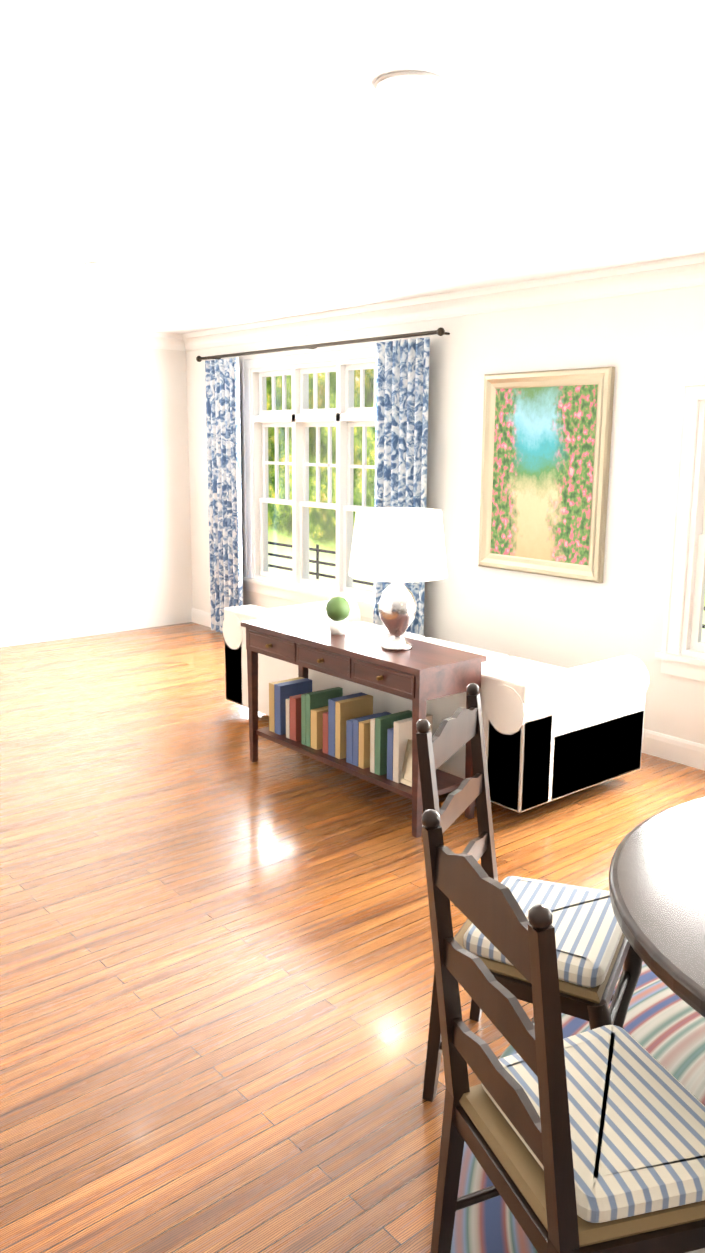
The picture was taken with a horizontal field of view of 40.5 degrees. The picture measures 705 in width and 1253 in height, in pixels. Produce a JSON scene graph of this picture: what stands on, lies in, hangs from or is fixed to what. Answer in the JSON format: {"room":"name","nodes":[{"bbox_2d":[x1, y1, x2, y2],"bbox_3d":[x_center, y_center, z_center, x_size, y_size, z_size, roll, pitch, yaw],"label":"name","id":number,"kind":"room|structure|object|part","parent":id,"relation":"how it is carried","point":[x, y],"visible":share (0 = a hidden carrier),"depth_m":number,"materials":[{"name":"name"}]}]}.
{"room":"dining room","nodes":[
{"label":"dining room","id":0,"kind":"room"},
{"bbox_2d":[0,622,704,1252],"bbox_3d":[-2.752,1.549,1.483,12.520,0.060,11.240,-9,14,-39],"label":"floor","id":1,"kind":"structure","parent":0,"point":[216,966],"depth_m":3.35,"materials":[{"name":"brown wood"}]},
{"bbox_2d":[241,613,486,837],"bbox_3d":[-0.004,0.450,4.924,0.446,0.800,1.420,-9,14,-39],"label":"console table","id":2,"kind":"object","parent":1,"relation":"on","point":[419,674],"visible":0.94,"depth_m":4.61,"materials":[{"name":"brown wood"}]},
{"bbox_2d":[326,597,349,634],"bbox_3d":[-0.075,-0.058,4.920,0.124,0.195,0.130,-9,14,-39],"label":"topiary","id":3,"kind":"object","parent":2,"relation":"on","point":[338,609],"visible":1,"depth_m":4.88,"materials":[{"name":"green plant"}]},
{"bbox_2d":[269,677,432,786],"bbox_3d":[0.011,0.516,4.923,0.220,0.296,1.220,-9,14,-39],"label":"books","id":4,"kind":"object","parent":2,"relation":"on","point":[353,729],"visible":0.79,"depth_m":4.87,"materials":[{"name":"multicoloured paper"}]},
{"bbox_2d":[349,507,446,650],"bbox_3d":[0.216,-0.221,4.550,0.470,0.660,0.470,-9,14,-39],"label":"table lamp","id":5,"kind":"object","parent":2,"relation":"on","point":[397,547],"visible":1,"depth_m":4.36,"materials":[{"name":"white fabric"}]},
{"bbox_2d":[222,598,648,812],"bbox_3d":[0.343,0.318,5.657,0.990,0.620,2.556,-9,14,-39],"label":"sofa","id":6,"kind":"object","parent":1,"relation":"on","point":[552,733],"visible":0.67,"depth_m":4.72,"materials":[{"name":"white fabric"}]},
{"bbox_2d":[451,961,704,1252],"bbox_3d":[1.513,1.363,2.374,2.900,0.011,2.240,-9,14,-39],"label":"rug","id":7,"kind":"object","parent":1,"relation":"on","point":[664,1025],"visible":0.06,"depth_m":2.80,"materials":[{"name":"multicoloured fabric"}]},
{"bbox_2d":[416,683,642,1101],"bbox_3d":[0.498,0.764,2.643,0.551,1.099,0.540,6,12,25],"label":"dining chair","id":8,"kind":"object","parent":7,"relation":"on","point":[595,952],"visible":0.58,"depth_m":2.59,"materials":[{"name":"brown wood"}]},
{"bbox_2d":[422,809,704,1252],"bbox_3d":[0.460,0.917,1.862,0.551,1.099,0.540,-4,12,-19],"label":"dining chair","id":9,"kind":"object","parent":7,"relation":"on","point":[591,1141],"visible":1,"depth_m":1.75,"materials":[{"name":"brown wood"}]},
{"bbox_2d":[609,797,704,1017],"bbox_3d":[1.438,1.018,2.241,1.660,0.740,1.660,-9,14,-39],"label":"round dining table","id":10,"kind":"object","parent":7,"relation":"on","point":[657,882],"visible":0.98,"depth_m":2.26,"materials":[{"name":"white wood"}]},
{"bbox_2d":[0,285,704,744],"bbox_3d":[-2.744,0.185,1.214,12.520,2.720,11.240,-9,14,-39],"label":"wall","id":11,"kind":"structure","parent":0,"point":[104,523],"depth_m":6.73,"materials":[{"name":"white paint"}]},
{"bbox_2d":[0,319,179,349],"bbox_3d":[-3.239,-2.375,7.505,4.200,0.135,0.110,-9,14,-39],"label":"crown molding","id":12,"kind":"structure","parent":11,"relation":"attached to","point":[13,329],"depth_m":8.28,"materials":[{"name":"white paint"}]},
{"bbox_2d":[241,339,399,618],"bbox_3d":[-0.267,-1.180,7.716,0.190,2.035,2.060,-9,14,-39],"label":"living room windows","id":13,"kind":"structure","parent":11,"relation":"in","point":[344,417],"depth_m":7.85,"materials":[{"name":"white paint"}]},
{"bbox_2d":[196,327,449,635],"bbox_3d":[-0.370,-0.981,7.676,0.163,2.478,3.103,-9,14,-39],"label":"curtains","id":14,"kind":"object","parent":11,"relation":"hanging from","point":[402,404],"visible":0.77,"depth_m":6.89,"materials":[{"name":"blue fabric"}]},
{"bbox_2d":[180,253,704,350],"bbox_3d":[1.917,-1.804,4.772,0.110,0.135,11.000,-9,14,-39],"label":"crown molding","id":15,"kind":"structure","parent":11,"relation":"attached to","point":[675,273],"depth_m":6.08,"materials":[{"name":"white paint"}]},
{"bbox_2d":[191,608,704,770],"bbox_3d":[0.462,0.372,7.036,0.016,0.140,6.390,-9,14,-39],"label":"baseboard","id":16,"kind":"structure","parent":11,"relation":"attached to","point":[676,750],"depth_m":5.44,"materials":[{"name":"white paint"}]},
{"bbox_2d":[478,366,614,582],"bbox_3d":[1.161,-0.939,5.905,0.048,1.240,0.970,-9,14,-39],"label":"picture","id":17,"kind":"object","parent":11,"relation":"attached to","point":[544,446],"depth_m":5.86},
{"bbox_3d":[1.161,-0.939,5.905,0.048,1.240,0.970,-9,14,-39],"label":"painting of garden","id":18,"kind":"part","parent":17,"relation":"part of","materials":[{"name":"multicoloured paint"}]},
{"bbox_2d":[655,379,704,681],"bbox_3d":[2.126,-0.458,4.930,0.190,1.605,1.060,-9,14,-39],"label":"dining room window","id":19,"kind":"structure","parent":11,"relation":"in","point":[693,644],"depth_m":5.22,"materials":[{"name":"white paint"}]},
{"bbox_2d":[0,0,704,333],"bbox_3d":[-2.735,-1.189,0.943,12.520,0.080,11.240,-9,14,-39],"label":"ceiling","id":20,"kind":"structure","parent":0,"point":[189,166],"depth_m":3.16,"materials":[{"name":"white paint"}]},
{"bbox_2d":[374,71,445,98],"bbox_3d":[0.153,-1.442,2.550,0.189,0.007,0.189,3,11,11],"label":"recessed light","id":21,"kind":"object","parent":20,"relation":"in","point":[410,84],"depth_m":2.55,"materials":[{"name":"white paint"}]},
{"label":"outside","id":22,"kind":"structure","parent":0,"visible":0},
{"bbox_2d":[266,369,704,641],"bbox_3d":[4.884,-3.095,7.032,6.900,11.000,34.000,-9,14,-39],"label":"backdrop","id":23,"kind":"structure","parent":22,"point":[322,566],"depth_m":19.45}
]}

